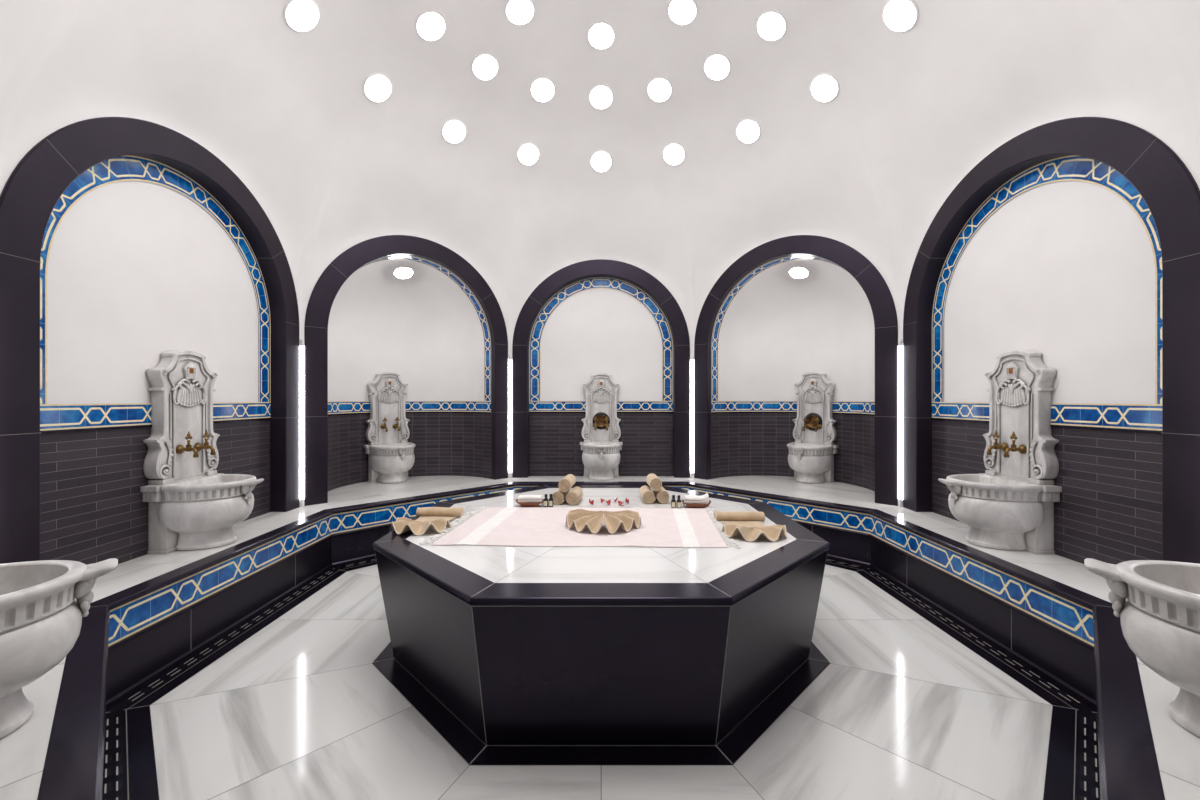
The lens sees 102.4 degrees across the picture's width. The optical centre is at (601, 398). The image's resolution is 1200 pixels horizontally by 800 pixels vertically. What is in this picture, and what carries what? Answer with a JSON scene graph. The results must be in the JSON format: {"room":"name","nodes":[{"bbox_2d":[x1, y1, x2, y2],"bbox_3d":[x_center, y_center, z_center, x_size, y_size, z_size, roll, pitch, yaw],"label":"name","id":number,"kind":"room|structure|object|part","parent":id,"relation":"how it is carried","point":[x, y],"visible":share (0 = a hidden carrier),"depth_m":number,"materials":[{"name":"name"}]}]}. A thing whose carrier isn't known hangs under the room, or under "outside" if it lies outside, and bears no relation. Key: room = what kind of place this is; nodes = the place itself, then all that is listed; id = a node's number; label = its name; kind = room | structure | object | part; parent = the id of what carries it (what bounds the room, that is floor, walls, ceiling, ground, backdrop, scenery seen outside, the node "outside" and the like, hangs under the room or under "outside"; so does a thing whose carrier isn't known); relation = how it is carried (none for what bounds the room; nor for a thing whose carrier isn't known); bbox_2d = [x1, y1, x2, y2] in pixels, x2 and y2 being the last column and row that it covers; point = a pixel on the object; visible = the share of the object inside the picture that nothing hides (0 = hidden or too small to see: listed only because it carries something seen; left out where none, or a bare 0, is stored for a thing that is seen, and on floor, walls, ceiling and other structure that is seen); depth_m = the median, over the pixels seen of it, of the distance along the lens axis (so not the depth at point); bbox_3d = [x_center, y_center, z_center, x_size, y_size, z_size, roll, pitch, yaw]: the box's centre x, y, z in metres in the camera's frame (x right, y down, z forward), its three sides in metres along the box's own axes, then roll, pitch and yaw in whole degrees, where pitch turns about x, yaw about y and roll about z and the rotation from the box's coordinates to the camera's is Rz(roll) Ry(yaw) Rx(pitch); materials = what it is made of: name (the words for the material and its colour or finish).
{"room":"spa","nodes":[
{"label":"spa","id":0,"kind":"room"},
{"bbox_2d":[0,114,299,564],"bbox_3d":[-2.411,-0.325,2.810,0.128,2.357,1.955,0,0,0],"label":"wall","id":1,"kind":"structure","parent":0,"point":[110,263],"depth_m":2.45,"materials":[{"name":"white paint"}]},
{"bbox_3d":[-2.470,-0.591,2.810,0.001,1.237,1.336,0,0,0],"label":"niche panel","id":2,"kind":"part","parent":1,"relation":"part of","materials":[{"name":"white paint"}]},
{"bbox_2d":[140,351,263,553],"bbox_3d":[-2.226,0.282,2.810,0.476,1.124,0.460,0,0,0],"label":"fountain","id":3,"kind":"object","parent":1,"relation":"attached to","point":[192,506],"visible":1,"depth_m":2.70,"materials":[{"name":"stone"}]},
{"bbox_3d":[-2.422,0.104,2.810,0.083,0.769,0.426,0,0,0],"label":"panel","id":4,"kind":"part","parent":3,"relation":"part of","materials":[{"name":"stone"}]},
{"bbox_2d":[176,431,198,457],"bbox_3d":[-2.348,0.260,2.749,0.105,0.148,0.052,0,0,0],"label":"tap","id":5,"kind":"object","parent":3,"relation":"on","point":[181,447],"depth_m":2.74,"materials":[{"name":"gold metal"}]},
{"bbox_2d":[140,473,263,553],"bbox_3d":[-2.225,0.656,2.810,0.475,0.375,0.460,0,0,0],"label":"basin","id":6,"kind":"object","parent":3,"relation":"in","point":[200,511],"depth_m":2.66,"materials":[{"name":"stone"}]},
{"bbox_2d":[194,430,215,454],"bbox_3d":[-2.348,0.260,2.871,0.105,0.148,0.052,0,0,0],"label":"tap","id":7,"kind":"object","parent":3,"relation":"on","point":[201,443],"depth_m":2.87,"materials":[{"name":"gold metal"}]},
{"bbox_2d":[102,554,376,799],"bbox_3d":[-1.391,1.267,2.810,1.298,0.040,4.080,0,0,0],"label":"drain","id":8,"kind":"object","parent":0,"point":[165,679],"depth_m":2.08,"materials":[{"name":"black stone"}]},
{"bbox_2d":[300,234,509,505],"bbox_3d":[-1.965,-0.325,4.775,1.955,2.357,0.863,0,0,-45],"label":"wall","id":9,"kind":"structure","parent":0,"point":[442,327],"depth_m":4.97,"materials":[{"name":"white paint"}]},
{"bbox_2d":[300,339,303,506],"bbox_3d":[-2.340,0.191,3.779,0.026,1.307,0.026,0,0,22],"label":"light strip","id":10,"kind":"object","parent":9,"relation":"attached to","point":[301,340],"visible":1,"depth_m":3.77,"materials":[{"name":"white plastic"}]},
{"bbox_2d":[364,372,415,483],"bbox_3d":[-2.078,0.282,4.888,0.460,1.124,0.476,0,0,-45],"label":"fountain","id":11,"kind":"object","parent":9,"relation":"attached to","point":[389,451],"visible":1,"depth_m":4.92,"materials":[{"name":"stone"}]},
{"bbox_2d":[381,418,387,431],"bbox_3d":[-2.215,0.260,4.938,0.097,0.148,0.097,0,0,0],"label":"tap","id":12,"kind":"object","parent":11,"relation":"on","point":[384,421],"depth_m":4.96,"materials":[{"name":"gold metal"}]},
{"bbox_3d":[-2.216,0.104,5.026,0.426,0.769,0.083,0,0,-45],"label":"panel","id":13,"kind":"part","parent":11,"relation":"part of","materials":[{"name":"stone"}]},
{"bbox_2d":[364,442,415,483],"bbox_3d":[-2.098,0.656,4.908,0.415,0.375,0.460,0,0,45],"label":"basin","id":14,"kind":"object","parent":11,"relation":"in","point":[388,462],"depth_m":4.81,"materials":[{"name":"stone"}]},
{"bbox_2d":[393,417,399,430],"bbox_3d":[-2.128,0.260,5.024,0.097,0.148,0.097,0,0,0],"label":"tap","id":15,"kind":"object","parent":11,"relation":"on","point":[396,420],"depth_m":5.04,"materials":[{"name":"gold metal"}]},
{"bbox_2d":[393,266,413,278],"bbox_3d":[-1.950,-1.246,4.760,0.177,0.096,0.191,0,0,40],"label":"light","id":16,"kind":"object","parent":9,"relation":"attached to","point":[402,272],"visible":1,"depth_m":4.75,"materials":[{"name":"white glass"}]},
{"bbox_3d":[-1.990,-0.651,4.801,1.580,1.359,0.790,0,0,-45],"label":"niche panel","id":17,"kind":"part","parent":9,"relation":"part of","materials":[{"name":"white paint"}]},
{"bbox_2d":[509,355,511,477],"bbox_3d":[-0.969,0.191,5.150,0.026,1.307,0.026,0,0,-23],"label":"light strip","id":18,"kind":"object","parent":9,"relation":"attached to","point":[510,356],"visible":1,"depth_m":5.14,"materials":[{"name":"white plastic"}]},
{"bbox_2d":[509,360,510,472],"bbox_3d":[-0.969,0.187,5.150,0.026,1.200,0.024,0,0,-23],"label":"diffuser","id":19,"kind":"object","parent":18,"relation":"attached to","point":[509,360],"depth_m":5.14,"materials":[{"name":"white plastic"}]},
{"bbox_2d":[0,0,1199,329],"bbox_3d":[0.000,-1.789,2.810,4.720,2.100,4.720,0,0,45],"label":"ceiling","id":20,"kind":"structure","parent":0,"point":[332,168],"depth_m":3.46,"materials":[{"name":"white paint"}]},
{"bbox_2d":[283,0,319,32],"bbox_3d":[-1.744,-2.240,2.810,0.178,0.143,0.215,0,0,-4],"label":"dome light","id":21,"kind":"object","parent":20,"relation":"attached to","point":[301,16],"visible":1,"depth_m":2.81,"materials":[{"name":"white glass"}]},
{"bbox_2d":[363,73,392,102],"bbox_3d":[-1.611,-2.240,3.477,0.178,0.143,0.215,0,0,27],"label":"dome light","id":22,"kind":"object","parent":20,"relation":"attached to","point":[377,87],"visible":1,"depth_m":3.47,"materials":[{"name":"white glass"}]},
{"bbox_2d":[415,10,445,41],"bbox_3d":[-1.163,-2.544,3.292,0.198,0.108,0.215,0,0,17],"label":"dome light","id":23,"kind":"object","parent":20,"relation":"attached to","point":[430,25],"visible":1,"depth_m":3.28,"materials":[{"name":"white glass"}]},
{"bbox_2d":[441,118,466,143],"bbox_3d":[-1.233,-2.240,4.043,0.215,0.143,0.178,0,0,-41],"label":"dome light","id":24,"kind":"object","parent":20,"relation":"attached to","point":[453,131],"visible":1,"depth_m":4.03,"materials":[{"name":"white glass"}]},
{"bbox_2d":[471,53,498,80],"bbox_3d":[-0.890,-2.544,3.701,0.198,0.108,0.215,0,0,40],"label":"dome light","id":25,"kind":"object","parent":20,"relation":"attached to","point":[484,66],"visible":1,"depth_m":3.69,"materials":[{"name":"white glass"}]},
{"bbox_2d":[505,0,534,25],"bbox_3d":[-0.570,-2.720,3.380,0.208,0.077,0.215,0,0,40],"label":"dome light","id":26,"kind":"object","parent":20,"relation":"attached to","point":[518,12],"visible":1,"depth_m":3.38,"materials":[{"name":"white glass"}]},
{"bbox_2d":[517,142,539,165],"bbox_3d":[-0.667,-2.240,4.421,0.215,0.143,0.178,0,0,-27],"label":"dome light","id":27,"kind":"object","parent":20,"relation":"attached to","point":[528,154],"visible":1,"depth_m":4.41,"materials":[{"name":"white glass"}]},
{"bbox_2d":[530,76,555,102],"bbox_3d":[-0.482,-2.544,3.973,0.215,0.108,0.198,0,0,-17],"label":"dome light","id":28,"kind":"object","parent":20,"relation":"attached to","point":[542,89],"visible":1,"depth_m":3.96,"materials":[{"name":"white glass"}]},
{"bbox_2d":[587,21,614,49],"bbox_3d":[0.000,-2.720,3.616,0.215,0.077,0.208,0,0,5],"label":"dome light","id":29,"kind":"object","parent":20,"relation":"attached to","point":[601,34],"visible":1,"depth_m":3.60,"materials":[{"name":"white glass"}]},
{"bbox_2d":[589,84,613,109],"bbox_3d":[0.000,-2.544,4.069,0.215,0.108,0.198,0,0,5],"label":"dome light","id":30,"kind":"object","parent":20,"relation":"attached to","point":[601,96],"visible":1,"depth_m":4.05,"materials":[{"name":"white glass"}]},
{"bbox_2d":[590,150,612,172],"bbox_3d":[0.000,-2.240,4.554,0.215,0.143,0.178,0,0,4],"label":"dome light","id":31,"kind":"object","parent":20,"relation":"attached to","point":[601,161],"visible":1,"depth_m":4.54,"materials":[{"name":"white glass"}]},
{"bbox_2d":[647,76,672,102],"bbox_3d":[0.482,-2.544,3.973,0.215,0.108,0.198,0,0,17],"label":"dome light","id":32,"kind":"object","parent":20,"relation":"attached to","point":[659,89],"visible":1,"depth_m":3.96,"materials":[{"name":"white glass"}]},
{"bbox_2d":[662,142,685,165],"bbox_3d":[0.667,-2.240,4.421,0.215,0.143,0.178,0,0,27],"label":"dome light","id":33,"kind":"object","parent":20,"relation":"attached to","point":[673,154],"visible":1,"depth_m":4.41,"materials":[{"name":"white glass"}]},
{"bbox_2d":[667,0,697,25],"bbox_3d":[0.570,-2.720,3.380,0.215,0.077,0.208,0,0,40],"label":"dome light","id":34,"kind":"object","parent":20,"relation":"attached to","point":[680,12],"visible":1,"depth_m":3.38,"materials":[{"name":"white glass"}]},
{"bbox_2d":[703,53,730,80],"bbox_3d":[0.891,-2.544,3.700,0.215,0.108,0.198,0,0,40],"label":"dome light","id":35,"kind":"object","parent":20,"relation":"attached to","point":[717,66],"visible":1,"depth_m":3.69,"materials":[{"name":"white glass"}]},
{"bbox_2d":[736,118,760,143],"bbox_3d":[1.233,-2.240,4.043,0.178,0.143,0.215,0,0,-41],"label":"dome light","id":36,"kind":"object","parent":20,"relation":"attached to","point":[748,131],"visible":1,"depth_m":4.03,"materials":[{"name":"white glass"}]},
{"bbox_2d":[756,10,786,41],"bbox_3d":[1.163,-2.544,3.292,0.198,0.108,0.215,0,0,-17],"label":"dome light","id":37,"kind":"object","parent":20,"relation":"attached to","point":[771,25],"visible":1,"depth_m":3.28,"materials":[{"name":"white glass"}]},
{"bbox_2d":[810,73,839,102],"bbox_3d":[1.611,-2.240,3.477,0.178,0.143,0.215,0,0,-27],"label":"dome light","id":38,"kind":"object","parent":20,"relation":"attached to","point":[824,87],"visible":1,"depth_m":3.47,"materials":[{"name":"white glass"}]},
{"bbox_2d":[882,0,918,32],"bbox_3d":[1.744,-2.240,2.810,0.178,0.143,0.215,0,0,4],"label":"dome light","id":39,"kind":"object","parent":20,"relation":"attached to","point":[899,16],"visible":1,"depth_m":2.81,"materials":[{"name":"white glass"}]},
{"bbox_2d":[510,258,691,477],"bbox_3d":[0.000,-0.325,5.221,1.955,2.357,0.128,0,0,0],"label":"wall","id":40,"kind":"structure","parent":0,"point":[588,317],"depth_m":5.28,"materials":[{"name":"white paint"}]},
{"bbox_3d":[0.000,-0.591,5.280,1.336,1.237,0.001,0,0,0],"label":"niche panel","id":41,"kind":"part","parent":40,"relation":"part of","materials":[{"name":"white paint"}]},
{"bbox_2d":[580,373,622,480],"bbox_3d":[0.000,0.282,5.036,0.460,1.124,0.476,0,0,0],"label":"fountain","id":42,"kind":"object","parent":40,"relation":"attached to","point":[601,432],"visible":1,"depth_m":5.20,"materials":[{"name":"stone"}]},
{"bbox_2d":[593,416,597,429],"bbox_3d":[-0.061,0.260,5.158,0.052,0.148,0.105,0,0,0],"label":"tap","id":43,"kind":"object","parent":42,"relation":"on","point":[595,418],"depth_m":5.20,"materials":[{"name":"gold metal"}]},
{"bbox_3d":[0.000,0.104,5.232,0.426,0.769,0.083,0,0,0],"label":"panel","id":44,"kind":"part","parent":42,"relation":"part of","materials":[{"name":"stone"}]},
{"bbox_3d":[0.000,0.239,5.199,0.184,0.184,0.025,0,0,0],"label":"tap plate","id":45,"kind":"part","parent":42,"relation":"part of","materials":[{"name":"gold metal"}]},
{"bbox_2d":[580,442,622,480],"bbox_3d":[0.000,0.656,5.035,0.460,0.375,0.475,0,0,0],"label":"basin","id":46,"kind":"object","parent":42,"relation":"in","point":[601,460],"depth_m":4.96,"materials":[{"name":"stone"}]},
{"bbox_2d":[605,417,608,429],"bbox_3d":[0.061,0.260,5.158,0.052,0.148,0.105,0,0,0],"label":"tap","id":47,"kind":"object","parent":42,"relation":"on","point":[606,418],"depth_m":5.20,"materials":[{"name":"gold metal"}]},
{"bbox_2d":[148,562,1058,799],"bbox_3d":[0.000,1.288,2.060,6.000,0.003,7.500,0,0,0],"label":"floor","id":48,"kind":"structure","parent":0,"point":[301,708],"depth_m":1.87,"materials":[{"name":"stone"}]},
{"bbox_2d":[0,476,1199,799],"bbox_3d":[0.000,1.065,2.811,5.003,0.443,5.001,0,0,0],"label":"bench","id":49,"kind":"object","parent":48,"relation":"on","point":[1056,613],"visible":0.75,"depth_m":2.34,"materials":[{"name":"black stone"}]},
{"bbox_3d":[-1.629,0.847,1.181,2.071,0.004,0.392,0,0,45],"label":"seat","id":50,"kind":"part","parent":49,"relation":"part of","materials":[{"name":"stone"}]},
{"bbox_3d":[-2.304,0.847,2.810,0.392,0.004,2.071,0,0,0],"label":"seat","id":51,"kind":"part","parent":49,"relation":"part of","materials":[{"name":"stone"}]},
{"bbox_3d":[-1.881,0.847,4.691,1.103,0.004,2.071,0,0,45],"label":"seat","id":52,"kind":"part","parent":49,"relation":"part of","materials":[{"name":"stone"}]},
{"bbox_3d":[0.000,0.847,5.114,2.071,0.004,0.392,0,0,0],"label":"seat","id":53,"kind":"part","parent":49,"relation":"part of","materials":[{"name":"stone"}]},
{"bbox_3d":[1.881,0.847,4.691,2.071,0.004,1.103,0,0,45],"label":"seat","id":54,"kind":"part","parent":49,"relation":"part of","materials":[{"name":"stone"}]},
{"bbox_3d":[2.304,0.847,2.810,0.392,0.004,2.071,0,0,0],"label":"seat","id":55,"kind":"part","parent":49,"relation":"part of","materials":[{"name":"stone"}]},
{"bbox_3d":[1.629,0.847,1.181,0.392,0.004,2.071,0,0,45],"label":"seat","id":56,"kind":"part","parent":49,"relation":"part of","materials":[{"name":"stone"}]},
{"bbox_2d":[372,485,829,764],"bbox_3d":[0.000,0.993,2.810,2.228,0.587,2.228,0,0,0],"label":"platform","id":57,"kind":"object","parent":48,"relation":"on","point":[515,655],"visible":0.85,"depth_m":1.79,"materials":[{"name":"black stone"}]},
{"bbox_2d":[391,507,463,535],"bbox_3d":[-0.955,0.667,2.678,0.305,0.067,0.449,0,0,0],"label":"folded towel","id":58,"kind":"object","parent":57,"relation":"on","point":[437,519],"visible":0.99,"depth_m":2.59,"materials":[{"name":"beige fabric"}]},
{"bbox_3d":[-0.753,1.007,2.057,0.917,0.556,0.083,0,0,45],"label":"panel","id":59,"kind":"part","parent":57,"relation":"part of","materials":[{"name":"stone"}]},
{"bbox_2d":[515,499,543,506],"bbox_3d":[-0.462,0.678,3.145,0.192,0.042,0.124,0,0,-2],"label":"wooden bowl","id":60,"kind":"object","parent":57,"relation":"on","point":[536,504],"visible":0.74,"depth_m":3.10,"materials":[{"name":"brown wood"}]},
{"bbox_2d":[518,495,541,505],"bbox_3d":[-0.462,0.661,3.145,0.152,0.056,0.088,0,0,-2],"label":"folded cloth","id":61,"kind":"object","parent":60,"relation":"in","point":[522,498],"visible":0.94,"depth_m":3.10,"materials":[{"name":"white fabric"}]},
{"bbox_2d":[544,494,547,506],"bbox_3d":[-0.355,0.658,3.112,0.030,0.083,0.030,0,0,10],"label":"bottle","id":62,"kind":"object","parent":57,"relation":"on","point":[546,495],"visible":0.99,"depth_m":3.10,"materials":[{"name":"black glass"}]},
{"bbox_2d":[549,494,552,506],"bbox_3d":[-0.325,0.658,3.118,0.030,0.083,0.030,0,0,0],"label":"bottle","id":63,"kind":"object","parent":57,"relation":"on","point":[550,495],"visible":0.98,"depth_m":3.11,"materials":[{"name":"black glass"}]},
{"bbox_2d":[552,489,568,504],"bbox_3d":[-0.274,0.655,3.280,0.086,0.086,0.210,0,0,7],"label":"rolled towel","id":64,"kind":"object","parent":57,"relation":"on","point":[558,496],"visible":0.77,"depth_m":3.18,"materials":[{"name":"beige fabric"}]},
{"bbox_2d":[558,474,575,491],"bbox_3d":[-0.229,0.571,3.275,0.084,0.089,0.210,0,0,7],"label":"rolled towel","id":65,"kind":"object","parent":64,"relation":"on","point":[569,480],"visible":1,"depth_m":3.18,"materials":[{"name":"beige fabric"}]},
{"bbox_2d":[566,486,583,504],"bbox_3d":[-0.176,0.655,3.268,0.089,0.085,0.210,0,0,7],"label":"rolled towel","id":66,"kind":"object","parent":57,"relation":"on","point":[573,497],"visible":1,"depth_m":3.17,"materials":[{"name":"beige fabric"}]},
{"bbox_2d":[419,506,740,547],"bbox_3d":[-0.082,0.690,2.679,1.592,0.021,0.857,0,0,0],"label":"towel","id":67,"kind":"object","parent":57,"relation":"on","point":[492,526],"visible":0.88,"depth_m":2.54,"materials":[{"name":"fabric"}]},
{"bbox_2d":[566,509,640,533],"bbox_3d":[0.012,0.652,2.594,0.416,0.080,0.284,0,0,0],"label":"folded towel","id":68,"kind":"object","parent":67,"relation":"on","point":[580,519],"visible":1,"depth_m":2.56,"materials":[{"name":"beige fabric"}]},
{"bbox_3d":[0.000,1.007,1.744,0.917,0.556,0.083,0,0,0],"label":"panel","id":69,"kind":"part","parent":57,"relation":"part of","materials":[{"name":"stone"}]},
{"bbox_2d":[639,485,655,503],"bbox_3d":[0.317,0.655,3.308,0.090,0.085,0.210,0,0,-2],"label":"rolled towel","id":70,"kind":"object","parent":57,"relation":"on","point":[646,493],"visible":1,"depth_m":3.21,"materials":[{"name":"beige fabric"}]},
{"bbox_2d":[653,487,668,503],"bbox_3d":[0.409,0.655,3.312,0.081,0.086,0.210,0,0,-2],"label":"rolled towel","id":71,"kind":"object","parent":57,"relation":"on","point":[662,496],"visible":0.84,"depth_m":3.21,"materials":[{"name":"beige fabric"}]},
{"bbox_2d":[646,473,661,490],"bbox_3d":[0.361,0.571,3.310,0.082,0.088,0.210,0,0,-2],"label":"rolled towel","id":72,"kind":"object","parent":71,"relation":"on","point":[652,480],"visible":1,"depth_m":3.21,"materials":[{"name":"beige fabric"}]},
{"bbox_2d":[671,495,675,507],"bbox_3d":[0.462,0.658,3.082,0.030,0.083,0.030,0,0,11],"label":"bottle","id":73,"kind":"object","parent":57,"relation":"on","point":[673,501],"visible":1,"depth_m":3.07,"materials":[{"name":"black glass"}]},
{"bbox_2d":[677,495,680,507],"bbox_3d":[0.494,0.658,3.072,0.030,0.083,0.030,0,0,2],"label":"bottle","id":74,"kind":"object","parent":57,"relation":"on","point":[678,496],"visible":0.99,"depth_m":3.06,"materials":[{"name":"black glass"}]},
{"bbox_2d":[681,500,710,507],"bbox_3d":[0.612,0.678,3.110,0.192,0.042,0.124,0,0,6],"label":"wooden bowl","id":75,"kind":"object","parent":57,"relation":"on","point":[689,505],"visible":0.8,"depth_m":3.06,"materials":[{"name":"brown wood"}]},
{"bbox_2d":[684,493,708,505],"bbox_3d":[0.612,0.650,3.110,0.152,0.077,0.088,0,0,6],"label":"folded cloth","id":76,"kind":"object","parent":75,"relation":"in","point":[703,499],"visible":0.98,"depth_m":3.07,"materials":[{"name":"white fabric"}]},
{"bbox_2d":[714,511,786,541],"bbox_3d":[0.789,0.666,2.572,0.338,0.070,0.462,0,0,0],"label":"folded towel","id":77,"kind":"object","parent":57,"relation":"on","point":[748,524],"visible":1,"depth_m":2.48,"materials":[{"name":"beige fabric"}]},
{"bbox_3d":[0.753,1.007,2.057,0.083,0.556,0.917,0,0,45],"label":"panel","id":78,"kind":"part","parent":57,"relation":"part of","materials":[{"name":"stone"}]},
{"bbox_2d":[826,554,1099,799],"bbox_3d":[1.391,1.267,2.810,1.298,0.040,4.080,0,0,0],"label":"drain","id":79,"kind":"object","parent":48,"relation":"on","point":[1042,683],"depth_m":2.08,"materials":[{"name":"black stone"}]},
{"bbox_2d":[692,234,901,505],"bbox_3d":[1.965,-0.325,4.775,0.863,2.357,1.955,0,0,-45],"label":"wall","id":80,"kind":"structure","parent":0,"point":[759,328],"depth_m":4.97,"materials":[{"name":"white paint"}]},
{"bbox_2d":[691,355,693,477],"bbox_3d":[0.969,0.191,5.150,0.026,1.307,0.026,0,0,22],"label":"light strip","id":81,"kind":"object","parent":80,"relation":"attached to","point":[692,356],"visible":1,"depth_m":5.14,"materials":[{"name":"white plastic"}]},
{"bbox_3d":[1.990,-0.651,4.801,1.580,1.359,0.790,0,0,45],"label":"niche panel","id":82,"kind":"part","parent":80,"relation":"part of","materials":[{"name":"white paint"}]},
{"bbox_2d":[789,266,808,278],"bbox_3d":[1.950,-1.246,4.760,0.191,0.096,0.177,0,0,40],"label":"light","id":83,"kind":"object","parent":80,"relation":"attached to","point":[799,272],"visible":1,"depth_m":4.75,"materials":[{"name":"white glass"}]},
{"bbox_2d":[787,372,838,483],"bbox_3d":[2.078,0.282,4.888,0.476,1.124,0.460,0,0,-45],"label":"fountain","id":84,"kind":"object","parent":80,"relation":"attached to","point":[811,455],"visible":1,"depth_m":4.92,"materials":[{"name":"stone"}]},
{"bbox_2d":[802,417,808,430],"bbox_3d":[2.128,0.260,5.024,0.097,0.148,0.097,0,0,0],"label":"tap","id":85,"kind":"object","parent":84,"relation":"on","point":[805,420],"depth_m":5.04,"materials":[{"name":"gold metal"}]},
{"bbox_3d":[2.192,0.239,5.002,0.184,0.184,0.025,0,0,45],"label":"tap plate","id":86,"kind":"part","parent":84,"relation":"part of","materials":[{"name":"gold metal"}]},
{"bbox_2d":[787,442,838,483],"bbox_3d":[2.098,0.656,4.908,0.415,0.375,0.460,0,0,-45],"label":"basin","id":87,"kind":"object","parent":84,"relation":"in","point":[811,462],"depth_m":4.81,"materials":[{"name":"stone"}]},
{"bbox_3d":[2.216,0.104,5.026,0.426,0.769,0.083,0,0,45],"label":"panel","id":88,"kind":"part","parent":84,"relation":"part of","materials":[{"name":"stone"}]},
{"bbox_2d":[814,417,821,431],"bbox_3d":[2.215,0.260,4.938,0.097,0.148,0.097,0,0,0],"label":"tap","id":89,"kind":"object","parent":84,"relation":"on","point":[817,420],"depth_m":4.95,"materials":[{"name":"gold metal"}]},
{"bbox_2d":[898,339,902,506],"bbox_3d":[2.340,0.191,3.779,0.026,1.307,0.026,0,0,-23],"label":"light strip","id":90,"kind":"object","parent":80,"relation":"attached to","point":[900,341],"visible":1,"depth_m":3.77,"materials":[{"name":"white plastic"}]},
{"bbox_2d":[902,114,1199,564],"bbox_3d":[2.411,-0.325,2.810,0.128,2.357,1.955,0,0,0],"label":"wall","id":91,"kind":"structure","parent":0,"point":[1089,261],"depth_m":2.47,"materials":[{"name":"white paint"}]},
{"bbox_2d":[938,351,1061,553],"bbox_3d":[2.226,0.282,2.810,0.476,1.124,0.460,0,0,0],"label":"fountain","id":92,"kind":"object","parent":91,"relation":"attached to","point":[1010,505],"visible":1,"depth_m":2.70,"materials":[{"name":"stone"}]},
{"bbox_2d":[987,430,1008,454],"bbox_3d":[2.348,0.260,2.871,0.105,0.148,0.052,0,0,0],"label":"tap","id":93,"kind":"object","parent":92,"relation":"on","point":[1001,443],"depth_m":2.87,"materials":[{"name":"gold metal"}]},
{"bbox_2d":[938,473,1061,553],"bbox_3d":[2.225,0.656,2.810,0.475,0.375,0.460,0,0,0],"label":"basin","id":94,"kind":"object","parent":92,"relation":"in","point":[1001,511],"depth_m":2.67,"materials":[{"name":"stone"}]},
{"bbox_2d":[1004,431,1026,457],"bbox_3d":[2.348,0.260,2.749,0.105,0.148,0.052,0,0,0],"label":"tap","id":95,"kind":"object","parent":92,"relation":"on","point":[1020,448],"depth_m":2.74,"materials":[{"name":"gold metal"}]},
{"bbox_3d":[2.422,0.104,2.810,0.083,0.769,0.426,0,0,0],"label":"panel","id":96,"kind":"part","parent":92,"relation":"part of","materials":[{"name":"stone"}]},
{"bbox_3d":[2.470,-0.591,2.810,0.001,1.237,1.336,0,0,0],"label":"niche panel","id":97,"kind":"part","parent":91,"relation":"part of","materials":[{"name":"white paint"}]},
{"bbox_3d":[1.705,-0.325,1.105,1.955,2.357,0.128,0,0,-45],"label":"wall","id":98,"kind":"structure","parent":0,"visible":0},
{"bbox_2d":[1084,558,1199,736],"bbox_3d":[1.574,0.282,1.236,0.476,1.124,0.460,0,0,45],"label":"fountain","id":99,"kind":"object","parent":98,"relation":"attached to","point":[1160,614],"visible":1,"depth_m":1.24,"materials":[{"name":"stone"}]},
{"bbox_3d":[-1.705,-0.325,1.105,0.128,2.357,1.955,0,0,-45],"label":"wall","id":100,"kind":"structure","parent":0,"visible":0},
{"bbox_2d":[0,558,117,738],"bbox_3d":[-1.574,0.282,1.236,0.460,1.124,0.476,0,0,45],"label":"wash basin","id":101,"kind":"object","parent":100,"relation":"attached to","point":[41,616],"visible":1,"depth_m":1.24,"materials":[{"name":"stone"}]}
]}

